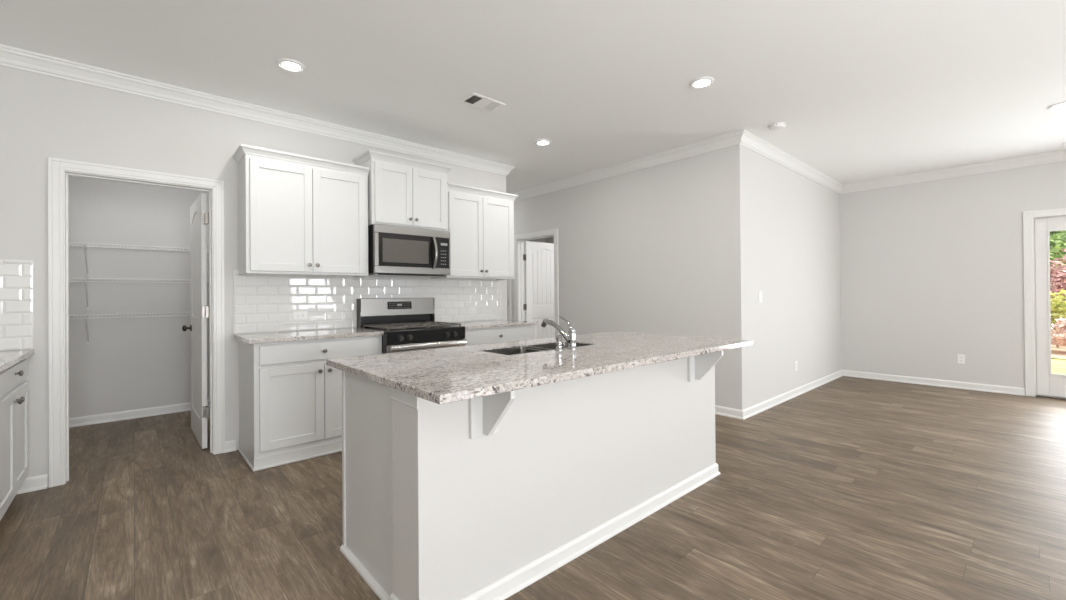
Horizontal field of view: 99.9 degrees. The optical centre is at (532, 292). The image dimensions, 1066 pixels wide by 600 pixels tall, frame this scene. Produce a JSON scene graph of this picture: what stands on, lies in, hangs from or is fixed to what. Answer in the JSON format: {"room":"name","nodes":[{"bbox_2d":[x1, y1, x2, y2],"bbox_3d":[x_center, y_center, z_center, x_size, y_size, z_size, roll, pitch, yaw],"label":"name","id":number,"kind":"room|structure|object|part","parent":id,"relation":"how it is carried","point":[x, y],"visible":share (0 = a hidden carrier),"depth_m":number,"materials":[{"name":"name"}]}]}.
{"room":"kitchen","nodes":[
{"label":"kitchen","id":0,"kind":"room"},
{"bbox_2d":[68,175,209,417],"bbox_3d":[-3.925,-0.113,4.648,1.970,2.743,0.100,0,0,-42],"label":"wall","id":1,"kind":"structure","parent":0,"point":[129,363],"depth_m":4.48,"materials":[{"name":"white paint"}]},
{"bbox_2d":[69,311,189,343],"bbox_3d":[-3.768,0.342,4.475,1.762,0.298,0.358,0,0,-42],"label":"wire shelf","id":2,"kind":"object","parent":1,"relation":"attached to","point":[186,312],"visible":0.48,"depth_m":4.23,"materials":[{"name":"white metal"}]},
{"bbox_3d":[-3.767,0.216,4.472,1.762,0.035,0.349,0,0,-42],"label":"rail","id":3,"kind":"part","parent":2,"relation":"part of","materials":[{"name":"white metal"}]},
{"bbox_2d":[69,242,208,276],"bbox_3d":[-3.773,-0.304,4.478,1.762,0.298,0.358,0,0,-42],"label":"wire shelf","id":4,"kind":"object","parent":1,"relation":"attached to","point":[70,244],"visible":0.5,"depth_m":4.22,"materials":[{"name":"white metal"}]},
{"bbox_3d":[-3.772,-0.429,4.475,1.762,0.035,0.349,0,0,-42],"label":"rail","id":5,"kind":"part","parent":4,"relation":"part of","materials":[{"name":"white metal"}]},
{"bbox_2d":[69,278,208,309],"bbox_3d":[-3.771,0.013,4.476,1.762,0.298,0.358,0,0,-42],"label":"wire shelf","id":6,"kind":"object","parent":1,"relation":"attached to","point":[73,279],"visible":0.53,"depth_m":4.25,"materials":[{"name":"white metal"}]},
{"bbox_3d":[-3.769,-0.113,4.474,1.762,0.035,0.349,0,0,-42],"label":"rail","id":7,"kind":"part","parent":6,"relation":"part of","materials":[{"name":"white metal"}]},
{"bbox_2d":[69,400,209,427],"bbox_3d":[-3.319,1.208,3.974,1.770,0.085,1.690,0,0,-42],"label":"baseboard","id":8,"kind":"structure","parent":1,"relation":"attached to","point":[167,409],"depth_m":4.46,"materials":[{"name":"white paint"}]},
{"bbox_2d":[0,65,506,486],"bbox_3d":[-2.019,-0.132,3.922,4.468,2.743,0.120,0,0,-42],"label":"wall","id":9,"kind":"structure","parent":0,"point":[42,117],"depth_m":3.06,"materials":[{"name":"white paint"}]},
{"bbox_2d":[0,259,33,350],"bbox_3d":[-3.395,0.076,2.605,0.657,0.560,0.011,0,0,-42],"label":"tile backsplash","id":10,"kind":"structure","parent":9,"relation":"attached to","point":[16,276],"depth_m":2.77,"materials":[{"name":"white tile"}]},
{"bbox_2d":[16,474,47,494],"bbox_3d":[-3.156,1.201,2.798,0.167,0.085,0.022,0,0,-42],"label":"baseboard","id":11,"kind":"structure","parent":9,"relation":"attached to","point":[40,482],"depth_m":2.81,"materials":[{"name":"white paint"}]},
{"bbox_2d":[48,157,224,487],"bbox_3d":[-3.062,0.191,3.523,0.933,2.110,0.955,0,0,-42],"label":"door","id":12,"kind":"structure","parent":9,"relation":"in","point":[59,170],"depth_m":3.31,"materials":[{"name":"white paint"}]},
{"bbox_3d":[-3.114,0.319,4.028,0.066,0.060,0.060,0,0,-42],"label":"knob","id":13,"kind":"part","parent":12,"relation":"part of","materials":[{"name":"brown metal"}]},
{"bbox_2d":[224,439,235,452],"bbox_3d":[-2.368,1.198,3.500,0.082,0.085,0.022,0,0,-42],"label":"baseboard","id":14,"kind":"structure","parent":9,"relation":"attached to","point":[230,445],"depth_m":3.50,"materials":[{"name":"white paint"}]},
{"bbox_2d":[0,44,514,175],"bbox_3d":[-2.833,-1.439,4.885,4.541,0.105,2.763,0,0,-42],"label":"trim","id":15,"kind":"structure","parent":9,"relation":"attached to","point":[12,57],"depth_m":3.43,"materials":[{"name":"white paint"}]},
{"bbox_2d":[232,144,368,276],"bbox_3d":[-1.891,-0.616,3.711,0.949,0.942,0.374,0,0,-42],"label":"upper cabinet","id":16,"kind":"object","parent":9,"relation":"attached to","point":[298,214],"visible":1,"depth_m":3.55,"materials":[{"name":"white paint"}]},
{"bbox_3d":[-1.941,-0.584,3.469,0.430,0.837,0.019,0,0,-42],"label":"door","id":17,"kind":"part","parent":16,"relation":"part of","materials":[{"name":"white paint"}]},
{"bbox_3d":[-1.899,-1.058,3.718,0.949,0.058,0.360,0,0,-42],"label":"crown moulding","id":18,"kind":"part","parent":16,"relation":"part of","materials":[{"name":"white paint"}]},
{"bbox_3d":[-1.617,-0.586,3.757,0.430,0.837,0.019,0,0,-42],"label":"door","id":19,"kind":"part","parent":16,"relation":"part of","materials":[{"name":"white paint"}]},
{"bbox_2d":[234,270,500,333],"bbox_3d":[-1.367,0.070,4.413,2.653,0.505,0.011,0,0,-42],"label":"tile backsplash","id":20,"kind":"structure","parent":9,"relation":"attached to","point":[263,303],"depth_m":4.02,"materials":[{"name":"white tile"}]},
{"bbox_2d":[293,311,307,319],"bbox_3d":[-1.994,0.194,3.839,0.115,0.070,0.008,0,0,-42],"label":"wall outlet","id":21,"kind":"object","parent":20,"relation":"attached to","point":[297,315],"visible":1,"depth_m":3.84,"materials":[{"name":"white plastic"}]},
{"bbox_2d":[352,150,451,230],"bbox_3d":[-1.230,-0.919,4.284,0.832,0.636,0.404,0,0,-42],"label":"upper cabinet","id":22,"kind":"object","parent":9,"relation":"attached to","point":[402,191],"visible":0.98,"depth_m":4.11,"materials":[{"name":"white paint"}]},
{"bbox_3d":[-1.255,-0.887,4.044,0.353,0.531,0.019,0,0,-42],"label":"door","id":23,"kind":"part","parent":22,"relation":"part of","materials":[{"name":"white paint"}]},
{"bbox_3d":[-1.236,-1.208,4.290,0.832,0.058,0.390,0,0,-42],"label":"crown moulding","id":24,"kind":"part","parent":22,"relation":"part of","materials":[{"name":"white paint"}]},
{"bbox_2d":[368,224,450,277],"bbox_3d":[-1.200,-0.378,4.253,0.754,0.442,0.453,0,0,-42],"label":"microwave","id":25,"kind":"object","parent":22,"relation":"attached to","point":[393,251],"visible":0.99,"depth_m":4.09,"materials":[{"name":"grey metal"}]},
{"bbox_3d":[-1.145,-0.381,4.098,0.559,0.290,0.026,0,0,-42],"label":"door glass","id":26,"kind":"part","parent":25,"relation":"part of","materials":[{"name":"black glass"}]},
{"bbox_3d":[-0.926,-0.378,4.237,0.064,0.300,0.029,-1,0,38],"label":"handle","id":27,"kind":"part","parent":25,"relation":"part of","materials":[{"name":"silver metal"}]},
{"bbox_3d":[-0.880,-0.382,4.333,0.142,0.290,0.027,0,0,-42],"label":"control panel","id":28,"kind":"part","parent":25,"relation":"part of","materials":[{"name":"black plastic"}]},
{"bbox_3d":[-0.989,-0.888,4.282,0.353,0.531,0.019,0,0,-42],"label":"door","id":29,"kind":"part","parent":22,"relation":"part of","materials":[{"name":"white paint"}]},
{"bbox_2d":[431,182,517,279],"bbox_3d":[-0.615,-0.621,4.848,0.904,0.942,0.374,0,0,-42],"label":"upper cabinet","id":30,"kind":"object","parent":9,"relation":"attached to","point":[480,220],"visible":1,"depth_m":4.70,"materials":[{"name":"white paint"}]},
{"bbox_3d":[-0.684,-0.589,4.590,0.407,0.837,0.019,0,0,-42],"label":"door","id":31,"kind":"part","parent":30,"relation":"part of","materials":[{"name":"white paint"}]},
{"bbox_3d":[-0.623,-1.063,4.856,0.904,0.058,0.360,0,0,-42],"label":"crown moulding","id":32,"kind":"part","parent":30,"relation":"part of","materials":[{"name":"white paint"}]},
{"bbox_3d":[-0.377,-0.590,4.864,0.407,0.837,0.019,0,0,-42],"label":"door","id":33,"kind":"part","parent":30,"relation":"part of","materials":[{"name":"white paint"}]},
{"bbox_2d":[507,279,511,319],"bbox_3d":[-0.580,0.194,7.310,0.198,2.102,0.928,0,0,-42],"label":"wall","id":34,"kind":"structure","parent":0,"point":[509,316],"depth_m":6.92,"materials":[{"name":"white paint"}]},
{"bbox_2d":[0,0,1065,193],"bbox_3d":[1.905,-1.600,2.655,9.246,0.120,13.000,0,0,-42],"label":"ceiling","id":35,"kind":"structure","parent":0,"point":[862,90],"depth_m":3.03,"materials":[{"name":"white paint"}]},
{"bbox_2d":[277,58,304,71],"bbox_3d":[-1.605,-1.504,2.971,0.168,0.014,0.168,0,0,-42],"label":"recessed light","id":36,"kind":"object","parent":35,"relation":"in","point":[291,65],"visible":1,"depth_m":2.96,"materials":[{"name":"white plastic"}]},
{"bbox_2d":[459,93,505,111],"bbox_3d":[-0.402,-1.513,3.573,0.315,0.008,0.198,0,0,-42],"label":"ceiling vent","id":37,"kind":"object","parent":35,"relation":"in","point":[475,100],"visible":1,"depth_m":3.56,"materials":[{"name":"white plastic"}]},
{"bbox_2d":[535,139,550,145],"bbox_3d":[0.101,-1.510,4.508,0.168,0.014,0.168,0,0,-42],"label":"recessed light","id":38,"kind":"object","parent":35,"relation":"in","point":[542,142],"visible":1,"depth_m":4.49,"materials":[{"name":"white plastic"}]},
{"bbox_2d":[690,77,713,87],"bbox_3d":[1.228,-1.525,3.257,0.168,0.014,0.168,0,0,-42],"label":"recessed light","id":39,"kind":"object","parent":35,"relation":"in","point":[701,82],"visible":1,"depth_m":3.24,"materials":[{"name":"white plastic"}]},
{"bbox_2d":[769,122,785,130],"bbox_3d":[2.233,-1.514,4.100,0.136,0.043,0.136,0,0,-42],"label":"smoke detector","id":40,"kind":"object","parent":35,"relation":"attached to","point":[777,126],"visible":1,"depth_m":4.06,"materials":[{"name":"white plastic"}]},
{"bbox_2d":[1046,102,1065,109],"bbox_3d":[4.378,-1.547,3.708,0.168,0.014,0.168,0,0,-42],"label":"recessed light","id":41,"kind":"object","parent":35,"relation":"in","point":[1061,105],"visible":1,"depth_m":3.71,"materials":[{"name":"white plastic"}]},
{"bbox_2d":[0,376,1065,599],"bbox_3d":[1.927,1.263,2.642,9.246,0.120,13.000,0,0,-42],"label":"floor","id":42,"kind":"structure","parent":0,"point":[845,487],"depth_m":2.41,"materials":[{"name":"brown wood"}]},
{"bbox_2d":[0,358,28,520],"bbox_3d":[-3.064,0.811,2.252,0.670,0.856,0.914,0,0,-42],"label":"base cabinet","id":43,"kind":"object","parent":42,"relation":"on","point":[14,390],"visible":0.98,"depth_m":2.42,"materials":[{"name":"white paint"}]},
{"bbox_3d":[-2.702,0.825,2.288,0.019,0.575,0.423,0,0,-42],"label":"door","id":44,"kind":"part","parent":43,"relation":"part of","materials":[{"name":"white paint"}]},
{"bbox_3d":[-2.847,0.457,2.450,0.019,0.110,0.850,0,0,-42],"label":"drawer","id":45,"kind":"part","parent":43,"relation":"part of","materials":[{"name":"white paint"}]},
{"bbox_3d":[-2.805,0.594,2.440,0.031,0.031,0.031,0,0,-42],"label":"knob","id":46,"kind":"part","parent":43,"relation":"part of","materials":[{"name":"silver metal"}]},
{"bbox_3d":[-2.828,0.444,2.466,0.031,0.031,0.031,0,0,-42],"label":"knob","id":47,"kind":"part","parent":43,"relation":"part of","materials":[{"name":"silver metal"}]},
{"bbox_3d":[-2.986,0.829,2.607,0.019,0.575,0.423,0,0,-42],"label":"door","id":48,"kind":"part","parent":43,"relation":"part of","materials":[{"name":"white paint"}]},
{"bbox_2d":[238,335,381,471],"bbox_3d":[-1.779,0.795,3.612,0.928,0.882,0.643,0,0,-42],"label":"base cabinet","id":49,"kind":"object","parent":42,"relation":"on","point":[290,400],"visible":0.88,"depth_m":3.29,"materials":[{"name":"white paint"}]},
{"bbox_3d":[-1.785,1.194,3.620,0.928,0.084,0.615,0,0,-42],"label":"trim","id":50,"kind":"part","parent":49,"relation":"part of","materials":[{"name":"white paint"}]},
{"bbox_3d":[-1.747,0.822,3.263,0.424,0.575,0.019,0,0,-42],"label":"door","id":51,"kind":"part","parent":49,"relation":"part of","materials":[{"name":"white paint"}]},
{"bbox_2d":[233,328,383,343],"bbox_3d":[-1.792,0.338,3.606,0.954,0.030,0.622,0,0,-42],"label":"countertop","id":52,"kind":"structure","parent":49,"relation":"on","point":[268,337],"depth_m":3.45,"materials":[{"name":"stone"}]},
{"bbox_3d":[-1.590,0.439,3.408,0.852,0.134,0.019,0,0,-42],"label":"drawer","id":53,"kind":"part","parent":49,"relation":"part of","materials":[{"name":"white paint"}]},
{"bbox_3d":[-1.428,0.821,3.548,0.424,0.575,0.019,0,0,-42],"label":"door","id":54,"kind":"part","parent":49,"relation":"part of","materials":[{"name":"white paint"}]},
{"bbox_2d":[357,298,466,353],"bbox_3d":[-1.110,0.641,4.132,0.760,1.186,0.716,0,0,-42],"label":"gas range","id":55,"kind":"object","parent":42,"relation":"on","point":[407,324],"visible":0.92,"depth_m":4.11,"materials":[{"name":"silver metal"}]},
{"bbox_3d":[-1.601,0.197,4.117,0.006,0.282,0.092,0,0,-42],"label":"trim","id":56,"kind":"part","parent":55,"relation":"part of","materials":[{"name":"grey metal"}]},
{"bbox_3d":[-1.095,0.381,3.727,0.052,0.052,0.032,0,0,-42],"label":"knob","id":57,"kind":"part","parent":55,"relation":"part of","materials":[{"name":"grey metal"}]},
{"bbox_3d":[-1.035,0.381,3.780,0.052,0.052,0.032,0,0,-42],"label":"knob","id":58,"kind":"part","parent":55,"relation":"part of","materials":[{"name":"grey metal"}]},
{"bbox_2d":[362,325,464,333],"bbox_3d":[-1.108,0.327,4.130,0.760,0.023,0.595,0,0,-42],"label":"cooktop","id":59,"kind":"object","parent":55,"relation":"in","point":[395,329],"depth_m":3.93,"materials":[{"name":"black metal"}]},
{"bbox_3d":[-0.919,0.730,3.919,0.748,0.592,0.031,0,0,-42],"label":"oven door","id":60,"kind":"part","parent":55,"relation":"part of","materials":[{"name":"silver metal"}]},
{"bbox_3d":[-0.893,0.456,3.888,0.732,0.045,0.060,0,0,-42],"label":"oven handle","id":61,"kind":"part","parent":55,"relation":"part of","materials":[{"name":"silver metal"}]},
{"bbox_2d":[465,325,532,345],"bbox_3d":[-0.523,0.790,4.732,0.915,0.882,0.643,0,0,-42],"label":"base cabinet","id":62,"kind":"object","parent":42,"relation":"on","point":[511,333],"visible":0.23,"depth_m":4.50,"materials":[{"name":"white paint"}]},
{"bbox_2d":[451,320,536,328],"bbox_3d":[-0.512,0.333,4.747,0.947,0.030,0.622,0,0,-42],"label":"countertop","id":63,"kind":"structure","parent":62,"relation":"on","point":[490,323],"depth_m":4.62,"materials":[{"name":"stone"}]},
{"bbox_2d":[340,351,722,599],"bbox_3d":[0.198,0.778,2.509,2.206,0.875,1.015,0,0,-42],"label":"kitchen island","id":64,"kind":"object","parent":42,"relation":"on","point":[485,497],"visible":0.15,"depth_m":1.91,"materials":[{"name":"white paint"}]},
{"bbox_3d":[-0.720,1.208,1.921,0.020,0.024,0.566,0,0,-42],"label":"shoe moulding","id":65,"kind":"part","parent":64,"relation":"part of","materials":[{"name":"white paint"}]},
{"bbox_3d":[-0.471,0.374,1.621,0.019,0.066,0.228,0,0,-42],"label":"cap trim","id":66,"kind":"part","parent":64,"relation":"part of","materials":[{"name":"white paint"}]},
{"bbox_2d":[326,331,752,404],"bbox_3d":[0.202,0.324,2.489,2.241,0.030,1.063,0,0,-42],"label":"island countertop","id":67,"kind":"structure","parent":64,"relation":"on","point":[440,376],"depth_m":2.00,"materials":[{"name":"stone"}]},
{"bbox_2d":[483,342,593,354],"bbox_3d":[0.045,0.417,2.562,0.696,0.201,0.284,0,0,-42],"label":"sink","id":68,"kind":"object","parent":67,"relation":"in","point":[549,346],"visible":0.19,"depth_m":2.62,"materials":[{"name":"silver metal"}]},
{"bbox_3d":[-0.088,0.417,2.444,0.340,0.201,0.284,0,0,-42],"label":"bowl","id":69,"kind":"part","parent":68,"relation":"part of","materials":[{"name":"silver metal"}]},
{"bbox_3d":[0.178,0.416,2.681,0.340,0.201,0.284,0,0,-42],"label":"bowl","id":70,"kind":"part","parent":68,"relation":"part of","materials":[{"name":"silver metal"}]},
{"bbox_2d":[541,316,576,348],"bbox_3d":[0.146,0.221,2.545,0.058,0.178,0.266,0,0,-42],"label":"faucet","id":71,"kind":"object","parent":67,"relation":"on","point":[570,338],"visible":1,"depth_m":2.48,"materials":[{"name":"silver metal"}]},
{"bbox_3d":[0.145,0.221,2.541,0.031,0.137,0.209,0,0,-43],"label":"spout","id":72,"kind":"part","parent":71,"relation":"part of","materials":[{"name":"silver metal"}]},
{"bbox_3d":[0.189,0.175,2.496,0.039,0.087,0.116,0,0,-42],"label":"lever","id":73,"kind":"part","parent":71,"relation":"part of","materials":[{"name":"silver metal"}]},
{"bbox_2d":[555,335,562,350],"bbox_3d":[0.139,0.268,2.399,0.044,0.083,0.044,0,0,-42],"label":"sprayer","id":74,"kind":"object","parent":67,"relation":"on","point":[558,337],"visible":1,"depth_m":2.38,"materials":[{"name":"silver metal"}]},
{"bbox_3d":[0.350,1.177,2.341,2.206,0.073,0.232,0,0,-42],"label":"baseboard","id":75,"kind":"part","parent":64,"relation":"part of","materials":[{"name":"white paint"}]},
{"bbox_3d":[-2.452,0.803,1.566,0.670,0.856,0.916,0,0,-42],"label":"base cabinet","id":76,"kind":"object","parent":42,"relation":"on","visible":0},
{"bbox_2d":[0,349,33,372],"bbox_3d":[-2.765,0.363,1.903,0.661,0.030,1.868,0,0,-42],"label":"countertop","id":77,"kind":"structure","parent":76,"relation":"on","point":[8,359],"depth_m":2.47,"materials":[{"name":"stone"}]},
{"bbox_2d":[527,238,544,242],"bbox_3d":[-1.690,-0.115,7.941,5.750,2.743,0.100,0,0,-42],"label":"wall","id":78,"kind":"structure","parent":0,"point":[542,240],"depth_m":9.52,"materials":[{"name":"white paint"}]},
{"bbox_2d":[545,237,553,243],"bbox_3d":[1.967,-0.144,7.785,0.100,2.743,5.001,0,0,-42],"label":"wall","id":79,"kind":"structure","parent":0,"point":[548,239],"depth_m":9.52,"materials":[{"name":"white paint"}]},
{"bbox_2d":[511,144,747,409],"bbox_3d":[0.336,-0.139,6.250,0.120,2.743,5.121,0,0,-42],"label":"wall","id":80,"kind":"structure","parent":0,"point":[658,249],"depth_m":4.95,"materials":[{"name":"white paint"}]},
{"bbox_2d":[514,228,558,338],"bbox_3d":[0.361,0.176,6.775,0.892,2.117,0.937,0,0,-42],"label":"door","id":81,"kind":"structure","parent":80,"relation":"in","point":[536,282],"depth_m":6.89,"materials":[{"name":"white paint"}]},
{"bbox_2d":[512,129,1065,200],"bbox_3d":[3.946,-1.494,4.542,3.388,0.105,12.500,0,0,-42],"label":"trim","id":82,"kind":"structure","parent":80,"relation":"attached to","point":[743,137],"depth_m":5.28,"materials":[{"name":"white paint"}]},
{"bbox_2d":[745,147,841,407],"bbox_3d":[3.282,-0.166,5.527,3.315,2.743,0.120,0,0,-42],"label":"wall","id":83,"kind":"structure","parent":0,"point":[793,220],"depth_m":5.14,"materials":[{"name":"white paint"}]},
{"bbox_2d":[759,291,761,302],"bbox_3d":[2.335,0.044,4.593,0.070,0.115,0.009,0,0,-42],"label":"light switch","id":84,"kind":"object","parent":83,"relation":"attached to","point":[760,292],"visible":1,"depth_m":4.58,"materials":[{"name":"white plastic"}]},
{"bbox_2d":[715,370,1024,419],"bbox_3d":[3.032,1.164,5.362,5.221,0.085,2.012,0,0,-5],"label":"baseboard","id":85,"kind":"structure","parent":83,"relation":"attached to","point":[746,413],"depth_m":5.44,"materials":[{"name":"white paint"}]},
{"bbox_2d":[840,161,1065,387],"bbox_3d":[7.010,-0.204,3.747,0.120,2.743,7.499,0,0,-42],"label":"wall","id":86,"kind":"structure","parent":0,"point":[932,272],"depth_m":5.70,"materials":[{"name":"white paint"}]},
{"bbox_2d":[957,354,964,363],"bbox_3d":[5.313,0.823,5.557,0.008,0.115,0.070,0,0,-42],"label":"wall outlet","id":87,"kind":"object","parent":86,"relation":"attached to","point":[960,357],"visible":1,"depth_m":5.56,"materials":[{"name":"white plastic"}]},
{"bbox_2d":[1023,208,1065,399],"bbox_3d":[6.375,0.118,4.461,0.158,2.117,1.997,0,0,-42],"label":"door","id":88,"kind":"structure","parent":86,"relation":"in","point":[1039,380],"depth_m":5.10,"materials":[{"name":"white paint"}]},
{"label":"outside","id":89,"kind":"structure","parent":0,"visible":0},
{"bbox_2d":[1051,359,1065,374],"bbox_3d":[25.317,1.364,22.562,52.184,0.200,60.000,0,0,-42],"label":"lawn","id":90,"kind":"structure","parent":89,"point":[1058,366],"depth_m":8.01,"materials":[{"name":"green plant"}]},
{"bbox_2d":[1049,230,1065,270],"bbox_3d":[18.070,-1.360,15.011,5.013,5.294,4.906,0,0,-42],"label":"tree","id":91,"kind":"object","parent":90,"relation":"on","point":[1057,238],"visible":0.12,"depth_m":14.58,"materials":[{"name":"green plant"}]},
{"bbox_2d":[1050,249,1065,302],"bbox_3d":[13.849,0.033,11.919,2.424,2.551,2.398,0,0,-42],"label":"maple","id":92,"kind":"object","parent":90,"relation":"on","point":[1057,277],"visible":0.3,"depth_m":11.63,"materials":[{"name":"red plant"}]},
{"bbox_2d":[1051,344,1065,359],"bbox_3d":[12.281,1.284,9.597,3.900,0.040,16.000,0,0,-42],"label":"planting bed","id":93,"kind":"object","parent":90,"relation":"on","point":[1056,353],"depth_m":9.52,"materials":[{"name":"brown wood"}]},
{"bbox_2d":[1050,288,1065,347],"bbox_3d":[12.090,0.568,10.278,1.192,1.427,1.273,0,0,-42],"label":"leafy shrub","id":94,"kind":"object","parent":93,"relation":"on","point":[1058,307],"visible":0.36,"depth_m":10.23,"materials":[{"name":"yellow plant"}]},
{"bbox_2d":[1051,317,1065,346],"bbox_3d":[11.352,0.867,9.199,1.125,0.843,1.129,-1,0,31],"label":"flowering shrub","id":95,"kind":"object","parent":93,"relation":"on","point":[1060,335],"visible":0.95,"depth_m":9.30,"materials":[{"name":"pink plant"}]}
]}

